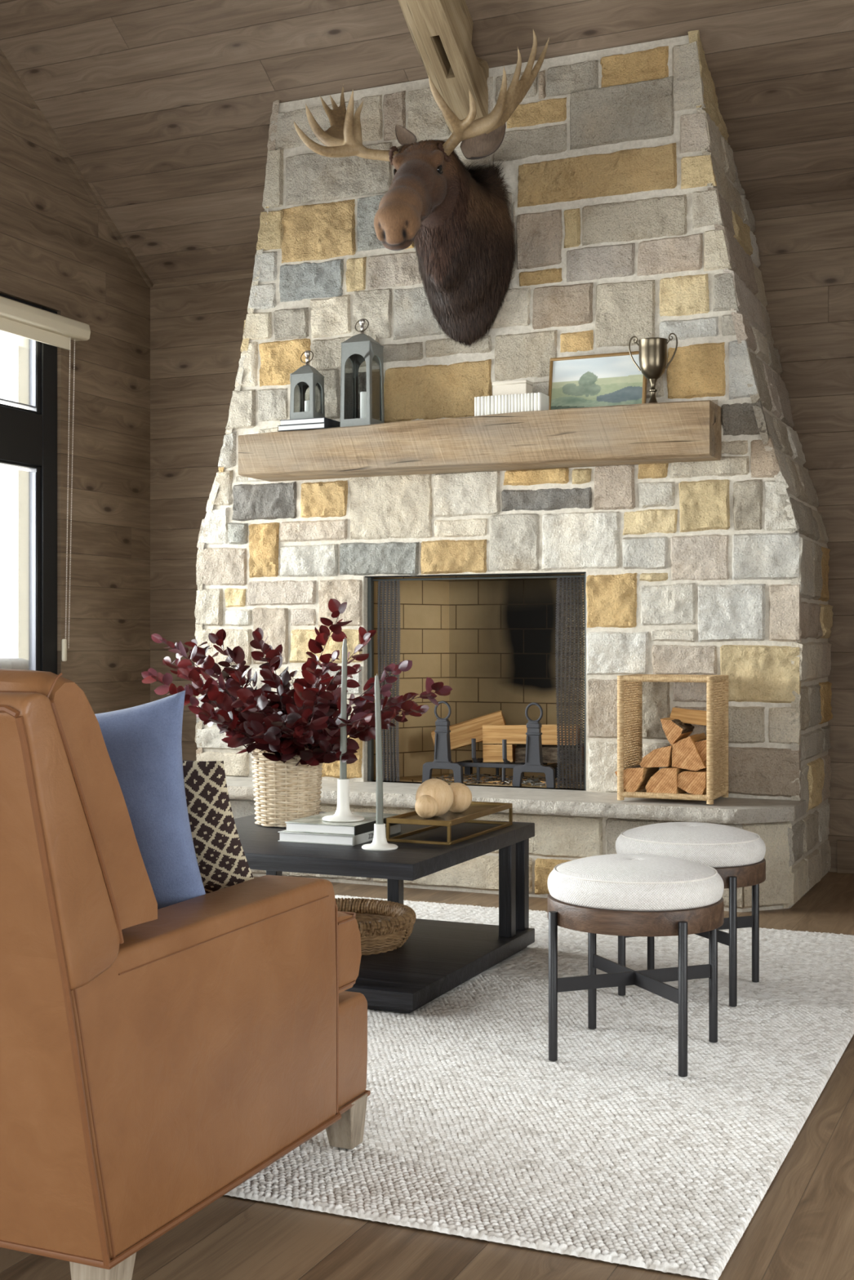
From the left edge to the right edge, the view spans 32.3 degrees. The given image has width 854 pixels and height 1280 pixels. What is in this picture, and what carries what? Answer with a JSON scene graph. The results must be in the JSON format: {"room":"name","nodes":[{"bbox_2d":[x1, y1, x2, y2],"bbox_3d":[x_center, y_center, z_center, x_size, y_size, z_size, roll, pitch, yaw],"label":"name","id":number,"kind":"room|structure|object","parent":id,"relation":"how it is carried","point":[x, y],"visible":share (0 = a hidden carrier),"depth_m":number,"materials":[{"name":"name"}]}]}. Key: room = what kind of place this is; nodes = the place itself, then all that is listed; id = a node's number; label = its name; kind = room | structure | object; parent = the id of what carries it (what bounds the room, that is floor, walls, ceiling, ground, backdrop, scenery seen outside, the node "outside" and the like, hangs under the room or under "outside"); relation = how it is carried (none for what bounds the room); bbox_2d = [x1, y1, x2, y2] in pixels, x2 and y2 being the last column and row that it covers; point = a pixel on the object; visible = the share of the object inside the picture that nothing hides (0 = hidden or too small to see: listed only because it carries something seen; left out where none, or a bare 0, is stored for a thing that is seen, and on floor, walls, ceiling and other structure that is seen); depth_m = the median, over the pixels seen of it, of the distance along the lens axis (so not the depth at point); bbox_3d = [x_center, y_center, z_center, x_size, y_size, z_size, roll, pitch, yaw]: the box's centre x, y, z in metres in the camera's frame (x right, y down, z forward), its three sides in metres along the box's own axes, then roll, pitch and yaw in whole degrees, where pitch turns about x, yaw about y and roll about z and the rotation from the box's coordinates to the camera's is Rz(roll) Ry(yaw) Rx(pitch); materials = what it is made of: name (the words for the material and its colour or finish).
{"room":"living room","nodes":[
{"label":"living room","id":0,"kind":"room"},
{"bbox_2d":[0,60,150,714],"bbox_3d":[-3.626,-2.141,3.728,0.200,6.402,10.130,0,0,24],"label":"wall","id":1,"kind":"structure","parent":0,"point":[59,253],"depth_m":7.73,"materials":[{"name":"brown wood"}]},
{"bbox_2d":[0,293,57,674],"bbox_3d":[-2.492,-0.670,6.237,0.090,2.020,2.835,0,0,24],"label":"window","id":2,"kind":"structure","parent":1,"relation":"in","point":[28,366],"depth_m":7.36,"materials":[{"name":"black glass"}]},
{"bbox_2d":[0,295,90,661],"bbox_3d":[-2.393,-0.766,6.177,0.096,1.742,3.105,0,0,24],"label":"roller blind","id":3,"kind":"object","parent":2,"relation":"attached to","point":[18,318],"visible":1,"depth_m":7.31,"materials":[{"name":"beige fabric"}]},
{"bbox_2d":[0,48,153,287],"bbox_3d":[-2.525,-3.599,5.969,0.022,3.255,4.942,0,0,24],"label":"trim","id":4,"kind":"structure","parent":1,"relation":"attached to","point":[4,60],"depth_m":7.58,"materials":[{"name":"brown wood"}]},
{"bbox_2d":[0,0,853,284],"bbox_3d":[-0.162,-3.675,2.270,7.715,3.634,10.230,0,0,24],"label":"ceiling","id":5,"kind":"structure","parent":0,"point":[163,108],"depth_m":6.73,"materials":[{"name":"brown wood"}]},
{"bbox_2d":[398,0,488,133],"bbox_3d":[-0.638,-3.761,4.681,0.198,3.008,4.409,0,0,24],"label":"rafter","id":6,"kind":"object","parent":5,"relation":"attached to","point":[441,31],"visible":0.84,"depth_m":6.28,"materials":[{"name":"brown wood"}]},
{"bbox_2d":[0,871,853,1279],"bbox_3d":[-0.162,1.120,2.270,7.715,0.120,10.230,0,0,24],"label":"floor","id":7,"kind":"structure","parent":0,"point":[802,1228],"depth_m":2.61,"materials":[{"name":"brown wood"}]},
{"bbox_2d":[0,668,370,1279],"bbox_3d":[-0.731,0.550,2.722,0.874,1.021,1.141,0,0,24],"label":"armchair","id":8,"kind":"object","parent":7,"relation":"on","point":[154,1062],"visible":0.98,"depth_m":2.28,"materials":[{"name":"leather"}]},
{"bbox_2d":[0,668,157,929],"bbox_3d":[-0.871,0.252,2.403,0.844,0.426,0.295,0,0,24],"label":"cushion","id":9,"kind":"object","parent":8,"relation":"on","point":[86,877],"depth_m":2.15,"materials":[{"name":"leather"}]},
{"bbox_2d":[94,690,205,909],"bbox_3d":[-0.633,0.335,2.760,0.500,0.493,0.164,0,0,16],"label":"throw pillow","id":10,"kind":"object","parent":8,"relation":"on","point":[143,742],"visible":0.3,"depth_m":2.67,"materials":[{"name":"blue fabric"}]},
{"bbox_2d":[182,760,253,893],"bbox_3d":[-0.609,0.370,2.923,0.520,0.291,0.226,0,0,14],"label":"lumbar pillow","id":11,"kind":"object","parent":8,"relation":"on","point":[222,862],"visible":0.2,"depth_m":2.83,"materials":[{"name":"black fabric"}]},
{"bbox_2d":[337,911,361,993],"bbox_3d":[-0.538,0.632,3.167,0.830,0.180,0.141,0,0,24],"label":"seat cushion","id":12,"kind":"object","parent":8,"relation":"on","point":[349,953],"depth_m":3.00,"materials":[{"name":"leather"}]},
{"bbox_2d":[194,30,833,911],"bbox_3d":[0.282,-0.743,6.739,2.905,3.607,1.291,0,0,24],"label":"stone fireplace","id":13,"kind":"object","parent":7,"relation":"on","point":[632,215],"depth_m":6.41,"materials":[{"name":"stone"}]},
{"bbox_2d":[377,580,399,782],"bbox_3d":[-0.176,0.184,6.788,0.118,0.922,0.044,0,0,24],"label":"curtain","id":14,"kind":"object","parent":13,"relation":"hanging from","point":[397,587],"depth_m":6.78,"materials":[{"name":"black metal"}]},
{"bbox_2d":[293,29,549,347],"bbox_3d":[-0.025,-1.908,6.254,1.058,1.237,0.876,0,0,-41],"label":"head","id":15,"kind":"object","parent":13,"relation":"attached to","point":[459,224],"visible":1,"depth_m":6.17},
{"bbox_2d":[422,700,472,783],"bbox_3d":[0.133,0.460,6.844,0.196,0.376,0.350,0,0,24],"label":"andiron","id":16,"kind":"object","parent":13,"relation":"in","point":[442,758],"visible":0.94,"depth_m":6.69,"materials":[{"name":"metal"}]},
{"bbox_2d":[431,710,506,750],"bbox_3d":[0.199,0.427,6.876,0.362,0.207,0.129,0,0,6],"label":"log","id":17,"kind":"object","parent":13,"relation":"on","point":[461,734],"visible":0.56,"depth_m":6.83,"materials":[{"name":"brown wood"}]},
{"bbox_2d":[364,572,586,577],"bbox_3d":[0.325,-0.406,6.856,1.725,0.227,0.615,0,0,24],"label":"frame","id":18,"kind":"object","parent":13,"relation":"attached to","point":[377,575],"depth_m":6.62,"materials":[{"name":"black metal"}]},
{"bbox_2d":[238,400,721,481],"bbox_3d":[0.187,-0.857,6.422,2.142,0.224,0.321,0,0,24],"label":"mantel beam","id":19,"kind":"structure","parent":13,"relation":"attached to","point":[688,431],"depth_m":6.27,"materials":[{"name":"brown wood"}]},
{"bbox_2d":[277,422,337,431],"bbox_3d":[-0.530,-0.965,6.731,0.242,0.025,0.188,0,0,24],"label":"book","id":20,"kind":"object","parent":19,"relation":"on","point":[315,425],"visible":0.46,"depth_m":6.65,"materials":[{"name":"white paper"}]},
{"bbox_2d":[280,417,339,426],"bbox_3d":[-0.528,-0.990,6.730,0.231,0.025,0.179,0,0,24],"label":"book","id":21,"kind":"object","parent":20,"relation":"on","point":[320,420],"visible":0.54,"depth_m":6.65,"materials":[{"name":"white paper"}]},
{"bbox_2d":[289,350,324,419],"bbox_3d":[-0.545,-1.164,6.726,0.122,0.323,0.112,0,0,24],"label":"lantern","id":22,"kind":"object","parent":21,"relation":"on","point":[305,376],"visible":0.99,"depth_m":6.70,"materials":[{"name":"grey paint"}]},
{"bbox_2d":[304,400,309,411],"bbox_3d":[-0.536,-1.055,6.722,0.043,0.092,0.043,0,0,24],"label":"pillar candle","id":23,"kind":"object","parent":22,"relation":"in","point":[307,402],"visible":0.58,"depth_m":6.70,"materials":[{"name":"white wax"}]},
{"bbox_2d":[339,318,384,426],"bbox_3d":[-0.290,-1.198,6.604,0.150,0.492,0.145,0,0,24],"label":"lantern","id":24,"kind":"object","parent":19,"relation":"on","point":[360,348],"visible":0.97,"depth_m":6.58,"materials":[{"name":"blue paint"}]},
{"bbox_2d":[360,390,366,417],"bbox_3d":[-0.281,-1.040,6.600,0.037,0.162,0.037,0,0,24],"label":"pillar candle","id":25,"kind":"object","parent":24,"relation":"in","point":[362,394],"visible":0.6,"depth_m":6.58,"materials":[{"name":"white wax"}]},
{"bbox_2d":[474,396,476,416],"bbox_3d":[0.230,-1.000,6.389,0.013,0.096,0.108,0,0,24],"label":"book","id":26,"kind":"object","parent":19,"relation":"on","point":[475,397],"visible":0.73,"depth_m":6.34,"materials":[{"name":"paper"}]},
{"bbox_2d":[476,396,480,416],"bbox_3d":[0.242,-1.001,6.380,0.016,0.096,0.108,0,0,24],"label":"book","id":27,"kind":"object","parent":19,"relation":"on","point":[478,398],"visible":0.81,"depth_m":6.33,"materials":[{"name":"paper"}]},
{"bbox_2d":[480,395,484,415],"bbox_3d":[0.258,-1.001,6.375,0.015,0.097,0.108,0,0,24],"label":"book","id":28,"kind":"object","parent":19,"relation":"on","point":[482,397],"visible":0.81,"depth_m":6.33,"materials":[{"name":"paper"}]},
{"bbox_2d":[484,395,487,415],"bbox_3d":[0.273,-1.001,6.370,0.014,0.096,0.108,0,0,24],"label":"book","id":29,"kind":"object","parent":19,"relation":"on","point":[485,397],"visible":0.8,"depth_m":6.32,"materials":[{"name":"paper"}]},
{"bbox_2d":[487,395,490,414],"bbox_3d":[0.285,-1.001,6.362,0.013,0.097,0.108,0,0,24],"label":"book","id":30,"kind":"object","parent":19,"relation":"on","point":[488,397],"visible":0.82,"depth_m":6.31,"materials":[{"name":"paper"}]},
{"bbox_2d":[490,395,494,414],"bbox_3d":[0.300,-1.001,6.357,0.016,0.097,0.108,0,0,24],"label":"book","id":31,"kind":"object","parent":19,"relation":"on","point":[492,397],"visible":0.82,"depth_m":6.31,"materials":[{"name":"paper"}]},
{"bbox_2d":[492,379,533,395],"bbox_3d":[0.368,-1.081,6.338,0.157,0.062,0.084,0,0,24],"label":"box","id":32,"kind":"object","parent":31,"relation":"on","point":[520,386],"visible":0.88,"depth_m":6.30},
{"bbox_2d":[494,395,497,413],"bbox_3d":[0.316,-1.001,6.351,0.016,0.096,0.108,0,0,24],"label":"book","id":33,"kind":"object","parent":19,"relation":"on","point":[495,396],"visible":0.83,"depth_m":6.30,"materials":[{"name":"paper"}]},
{"bbox_2d":[497,395,501,413],"bbox_3d":[0.331,-1.001,6.343,0.015,0.096,0.108,0,0,24],"label":"book","id":34,"kind":"object","parent":19,"relation":"on","point":[499,396],"visible":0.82,"depth_m":6.29,"materials":[{"name":"paper"}]},
{"bbox_2d":[501,395,505,413],"bbox_3d":[0.345,-1.001,6.337,0.015,0.097,0.108,0,0,24],"label":"book","id":35,"kind":"object","parent":19,"relation":"on","point":[503,397],"visible":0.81,"depth_m":6.29,"materials":[{"name":"paper"}]},
{"bbox_2d":[505,394,508,413],"bbox_3d":[0.358,-1.001,6.330,0.013,0.097,0.108,0,0,24],"label":"book","id":36,"kind":"object","parent":19,"relation":"on","point":[506,395],"visible":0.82,"depth_m":6.28,"materials":[{"name":"paper"}]},
{"bbox_2d":[508,394,511,413],"bbox_3d":[0.371,-1.001,6.327,0.012,0.097,0.108,0,0,24],"label":"book","id":37,"kind":"object","parent":19,"relation":"on","point":[509,395],"visible":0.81,"depth_m":6.28,"materials":[{"name":"paper"}]},
{"bbox_2d":[511,394,514,412],"bbox_3d":[0.384,-1.001,6.321,0.014,0.097,0.108,0,0,24],"label":"book","id":38,"kind":"object","parent":19,"relation":"on","point":[512,395],"visible":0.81,"depth_m":6.27,"materials":[{"name":"paper"}]},
{"bbox_2d":[514,394,517,412],"bbox_3d":[0.398,-1.001,6.315,0.015,0.097,0.108,0,0,24],"label":"book","id":39,"kind":"object","parent":19,"relation":"on","point":[515,395],"visible":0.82,"depth_m":6.27,"materials":[{"name":"paper"}]},
{"bbox_2d":[517,394,520,412],"bbox_3d":[0.411,-1.000,6.309,0.012,0.096,0.108,0,0,24],"label":"book","id":40,"kind":"object","parent":19,"relation":"on","point":[518,395],"visible":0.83,"depth_m":6.26,"materials":[{"name":"paper"}]},
{"bbox_2d":[520,393,524,411],"bbox_3d":[0.425,-1.001,6.303,0.016,0.096,0.108,0,0,24],"label":"book","id":41,"kind":"object","parent":19,"relation":"on","point":[522,395],"visible":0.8,"depth_m":6.25,"materials":[{"name":"paper"}]},
{"bbox_2d":[524,393,527,411],"bbox_3d":[0.439,-1.001,6.296,0.013,0.097,0.108,0,0,24],"label":"book","id":42,"kind":"object","parent":19,"relation":"on","point":[526,394],"visible":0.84,"depth_m":6.25,"materials":[{"name":"paper"}]},
{"bbox_2d":[527,392,530,411],"bbox_3d":[0.451,-1.001,6.289,0.013,0.096,0.108,0,0,24],"label":"book","id":43,"kind":"object","parent":19,"relation":"on","point":[528,393],"visible":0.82,"depth_m":6.24,"materials":[{"name":"paper"}]},
{"bbox_2d":[530,392,533,410],"bbox_3d":[0.465,-1.001,6.286,0.012,0.097,0.108,0,0,24],"label":"book","id":44,"kind":"object","parent":19,"relation":"on","point":[531,393],"visible":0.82,"depth_m":6.24,"materials":[{"name":"paper"}]},
{"bbox_2d":[533,392,537,410],"bbox_3d":[0.479,-1.000,6.280,0.017,0.096,0.108,0,0,24],"label":"book","id":45,"kind":"object","parent":19,"relation":"on","point":[535,394],"visible":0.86,"depth_m":6.23,"materials":[{"name":"paper"}]},
{"bbox_2d":[537,392,548,410],"bbox_3d":[0.494,-1.001,6.271,0.016,0.096,0.108,0,0,24],"label":"book","id":46,"kind":"object","parent":19,"relation":"on","point":[543,399],"visible":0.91,"depth_m":6.25,"materials":[{"name":"paper"}]},
{"bbox_2d":[547,351,647,409],"bbox_3d":[0.722,-1.084,6.255,0.428,0.268,0.065,0,0,24],"label":"framed painting","id":47,"kind":"object","parent":19,"relation":"on","point":[613,379],"visible":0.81,"depth_m":6.25,"materials":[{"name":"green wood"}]},
{"bbox_2d":[628,333,677,403],"bbox_3d":[0.930,-1.106,6.065,0.121,0.309,0.170,0,0,-31],"label":"trophy cup","id":48,"kind":"object","parent":19,"relation":"on","point":[652,350],"visible":0.95,"depth_m":6.03,"materials":[{"name":"silver metal"}]},
{"bbox_2d":[482,744,515,762],"bbox_3d":[0.333,0.510,6.720,0.141,0.082,0.107,-1,0,15],"label":"log","id":49,"kind":"object","parent":13,"relation":"on","point":[491,753],"visible":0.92,"depth_m":6.67,"materials":[{"name":"brown wood"}]},
{"bbox_2d":[482,724,579,745],"bbox_3d":[0.471,0.426,6.693,0.430,0.098,0.113,-1,0,13],"label":"log","id":50,"kind":"object","parent":49,"relation":"on","point":[491,734],"visible":0.59,"depth_m":6.66,"materials":[{"name":"brown wood"}]},
{"bbox_2d":[432,773,580,786],"bbox_3d":[0.345,0.636,6.766,0.670,0.022,0.368,0,0,24],"label":"ash","id":51,"kind":"object","parent":13,"relation":"in","point":[540,780],"visible":0.68,"depth_m":6.74,"materials":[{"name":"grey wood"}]},
{"bbox_2d":[512,702,560,788],"bbox_3d":[0.536,0.460,6.668,0.196,0.376,0.350,0,0,24],"label":"andiron","id":52,"kind":"object","parent":13,"relation":"in","point":[534,759],"visible":0.97,"depth_m":6.51,"materials":[{"name":"metal"}]},
{"bbox_2d":[515,743,584,763],"bbox_3d":[0.557,0.508,6.665,0.306,0.085,0.105,-1,0,16],"label":"log","id":53,"kind":"object","parent":13,"relation":"on","point":[549,752],"visible":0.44,"depth_m":6.62,"materials":[{"name":"brown wood"}]},
{"bbox_2d":[555,577,586,789],"bbox_3d":[0.632,0.184,6.435,0.151,0.922,0.044,0,0,24],"label":"curtain","id":54,"kind":"object","parent":13,"relation":"hanging from","point":[566,579],"depth_m":6.43,"materials":[{"name":"black metal"}]},
{"bbox_2d":[617,674,728,804],"bbox_3d":[1.002,0.391,5.995,0.392,0.503,0.303,0,0,24],"label":"holder","id":55,"kind":"object","parent":13,"relation":"on","point":[717,686],"visible":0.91,"depth_m":5.93,"materials":[{"name":"wicker"}]},
{"bbox_2d":[614,764,658,791],"bbox_3d":[0.860,0.563,6.038,0.125,0.111,0.248,0,0,24],"label":"log","id":56,"kind":"object","parent":55,"relation":"in","point":[636,778],"visible":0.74,"depth_m":5.93,"materials":[{"name":"brown wood"}]},
{"bbox_2d":[639,745,671,767],"bbox_3d":[0.962,0.464,6.015,0.133,0.094,0.248,0,0,24],"label":"log","id":57,"kind":"object","parent":56,"relation":"on","point":[660,757],"visible":0.63,"depth_m":5.90,"materials":[{"name":"brown wood"}]},
{"bbox_2d":[660,717,694,745],"bbox_3d":[1.018,0.365,5.983,0.095,0.106,0.204,0,0,24],"label":"log","id":58,"kind":"object","parent":57,"relation":"on","point":[674,730],"visible":0.93,"depth_m":5.90,"materials":[{"name":"brown wood"}]},
{"bbox_2d":[670,707,706,725],"bbox_3d":[1.077,0.310,6.000,0.177,0.075,0.062,0,0,23],"label":"log","id":59,"kind":"object","parent":58,"relation":"on","point":[685,716],"visible":0.75,"depth_m":5.99,"materials":[{"name":"brown wood"}]},
{"bbox_2d":[644,765,687,794],"bbox_3d":[0.981,0.564,5.991,0.132,0.116,0.249,0,0,24],"label":"log","id":60,"kind":"object","parent":55,"relation":"in","point":[665,780],"visible":0.62,"depth_m":5.88,"materials":[{"name":"brown wood"}]},
{"bbox_2d":[676,768,706,795],"bbox_3d":[1.095,0.566,5.950,0.116,0.094,0.249,0,0,24],"label":"log","id":61,"kind":"object","parent":55,"relation":"in","point":[694,782],"visible":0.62,"depth_m":5.84,"materials":[{"name":"brown wood"}]},
{"bbox_2d":[671,732,706,771],"bbox_3d":[1.087,0.447,5.967,0.137,0.141,0.248,0,0,24],"label":"log","id":62,"kind":"object","parent":61,"relation":"on","point":[685,753],"visible":0.74,"depth_m":5.86,"materials":[{"name":"brown wood"}]},
{"bbox_2d":[693,738,706,761],"bbox_3d":[1.123,0.437,5.948,0.055,0.092,0.203,0,0,24],"label":"log","id":63,"kind":"object","parent":62,"relation":"on","point":[700,745],"visible":0.49,"depth_m":5.85,"materials":[{"name":"brown wood"}]},
{"bbox_2d":[224,894,853,1279],"bbox_3d":[-0.260,1.049,4.383,2.915,0.017,2.985,0,0,24],"label":"area rug","id":64,"kind":"object","parent":7,"relation":"on","point":[459,1138],"visible":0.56,"depth_m":3.32,"materials":[{"name":"fabric"}]},
{"bbox_2d":[234,811,534,1013],"bbox_3d":[-0.302,0.830,4.756,1.018,0.422,1.015,0,0,24],"label":"coffee table","id":65,"kind":"object","parent":64,"relation":"on","point":[437,957],"visible":0.45,"depth_m":4.50,"materials":[{"name":"black wood"}]},
{"bbox_2d":[251,743,322,827],"bbox_3d":[-0.471,0.483,4.980,0.243,0.268,0.242,0,0,-31],"label":"wicker vase","id":66,"kind":"object","parent":65,"relation":"on","point":[285,792],"visible":0.73,"depth_m":4.88,"materials":[{"name":"beige wicker"}]},
{"bbox_2d":[141,598,452,765],"bbox_3d":[-0.458,0.160,4.968,0.730,0.602,1.221,0,0,-41],"label":"leafy branches","id":67,"kind":"object","parent":66,"relation":"in","point":[305,715],"visible":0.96,"depth_m":4.84,"materials":[{"name":"red plant"}]},
{"bbox_2d":[278,823,400,845],"bbox_3d":[-0.272,0.604,4.656,0.260,0.030,0.345,0,0,24],"label":"book","id":68,"kind":"object","parent":65,"relation":"on","point":[290,837],"visible":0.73,"depth_m":4.51,"materials":[{"name":"white paper"}]},
{"bbox_2d":[284,810,399,835],"bbox_3d":[-0.262,0.574,4.654,0.243,0.030,0.330,0,0,24],"label":"book","id":69,"kind":"object","parent":68,"relation":"on","point":[314,824],"visible":0.67,"depth_m":4.53,"materials":[{"name":"white paper"}]},
{"bbox_2d":[322,778,364,822],"bbox_3d":[-0.261,0.494,4.596,0.132,0.128,0.132,0,0,24],"label":"candle holder","id":70,"kind":"object","parent":69,"relation":"on","point":[343,813],"visible":1,"depth_m":4.58,"materials":[{"name":"white ceramic"}]},
{"bbox_2d":[339,637,346,779],"bbox_3d":[-0.260,0.218,4.596,0.024,0.460,0.022,0,0,24],"label":"taper candle","id":71,"kind":"object","parent":70,"relation":"in","point":[343,766],"visible":0.96,"depth_m":4.59,"materials":[{"name":"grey wax"}]},
{"bbox_2d":[334,897,416,955],"bbox_3d":[-0.281,0.925,4.766,0.491,0.112,0.491,0,0,20],"label":"woven bowl","id":72,"kind":"object","parent":65,"relation":"on","point":[384,926],"visible":0.3,"depth_m":4.67,"materials":[{"name":"brown wicker"}]},
{"bbox_2d":[361,823,397,851],"bbox_3d":[-0.141,0.582,4.392,0.108,0.074,0.108,0,0,24],"label":"candle holder","id":73,"kind":"object","parent":65,"relation":"on","point":[380,843],"visible":1,"depth_m":4.37,"materials":[{"name":"white ceramic"}]},
{"bbox_2d":[374,673,383,824],"bbox_3d":[-0.143,0.330,4.394,0.028,0.466,0.022,0,0,24],"label":"taper candle","id":74,"kind":"object","parent":73,"relation":"on","point":[380,815],"visible":1,"depth_m":4.39,"materials":[{"name":"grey wax"}]},
{"bbox_2d":[344,918,534,1010],"bbox_3d":[-0.293,1.002,4.752,0.998,0.048,1.015,0,0,24],"label":"shelf","id":75,"kind":"object","parent":65,"relation":"attached to","point":[437,957],"depth_m":4.52,"materials":[{"name":"black wood"}]},
{"bbox_2d":[386,801,512,845],"bbox_3d":[0.081,0.583,4.753,0.213,0.073,0.545,0,0,24],"label":"tray","id":76,"kind":"object","parent":65,"relation":"on","point":[476,810],"visible":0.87,"depth_m":4.64,"materials":[{"name":"gold metal"}]},
{"bbox_2d":[414,778,471,818],"bbox_3d":[0.051,0.494,4.682,0.121,0.120,0.266,0,0,40],"label":"sculpture","id":77,"kind":"object","parent":76,"relation":"on","point":[433,797],"visible":1,"depth_m":4.61,"materials":[{"name":"brown wood"}]},
{"bbox_2d":[546,853,724,1076],"bbox_3d":[0.528,0.796,3.744,0.443,0.489,0.443,0,0,24],"label":"stool","id":78,"kind":"object","parent":64,"relation":"on","point":[623,895],"visible":1,"depth_m":3.61,"materials":[{"name":"beige fabric"}]},
{"bbox_2d":[546,853,724,911],"bbox_3d":[0.528,0.602,3.744,0.443,0.100,0.443,0,0,24],"label":"seat cushion","id":79,"kind":"object","parent":78,"relation":"on","point":[612,882],"depth_m":3.59,"materials":[{"name":"beige fabric"}]},
{"bbox_2d":[615,822,765,1006],"bbox_3d":[0.788,0.796,4.418,0.443,0.489,0.443,0,0,24],"label":"stool","id":80,"kind":"object","parent":64,"relation":"on","point":[737,855],"visible":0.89,"depth_m":4.27,"materials":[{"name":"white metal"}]},
{"bbox_2d":[615,822,765,867],"bbox_3d":[0.788,0.602,4.418,0.443,0.100,0.443,0,0,24],"label":"seat cushion","id":81,"kind":"object","parent":80,"relation":"on","point":[712,845],"depth_m":4.27,"materials":[{"name":"beige fabric"}]},
{"bbox_2d":[150,204,853,872],"bbox_3d":[1.841,-0.590,6.856,7.715,3.300,0.180,0,0,24],"label":"wall","id":82,"kind":"structure","parent":0,"point":[806,256],"depth_m":6.86,"materials":[{"name":"brown wood"}]},
{"bbox_2d":[836,840,853,874],"bbox_3d":[3.514,0.985,6.019,3.580,0.150,0.016,0,0,24],"label":"baseboard","id":83,"kind":"structure","parent":82,"relation":"attached to","point":[845,849],"depth_m":6.71,"materials":[{"name":"brown wood"}]},
{"label":"ground","id":84,"kind":"structure","parent":0,"visible":0},
{"bbox_2d":[17,404,28,471],"bbox_3d":[-2.578,-0.315,9.710,0.160,3.450,0.160,0,0,24],"label":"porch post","id":85,"kind":"object","parent":84,"relation":"on","point":[19,406],"visible":0.02,"depth_m":9.65,"materials":[{"name":"white"}]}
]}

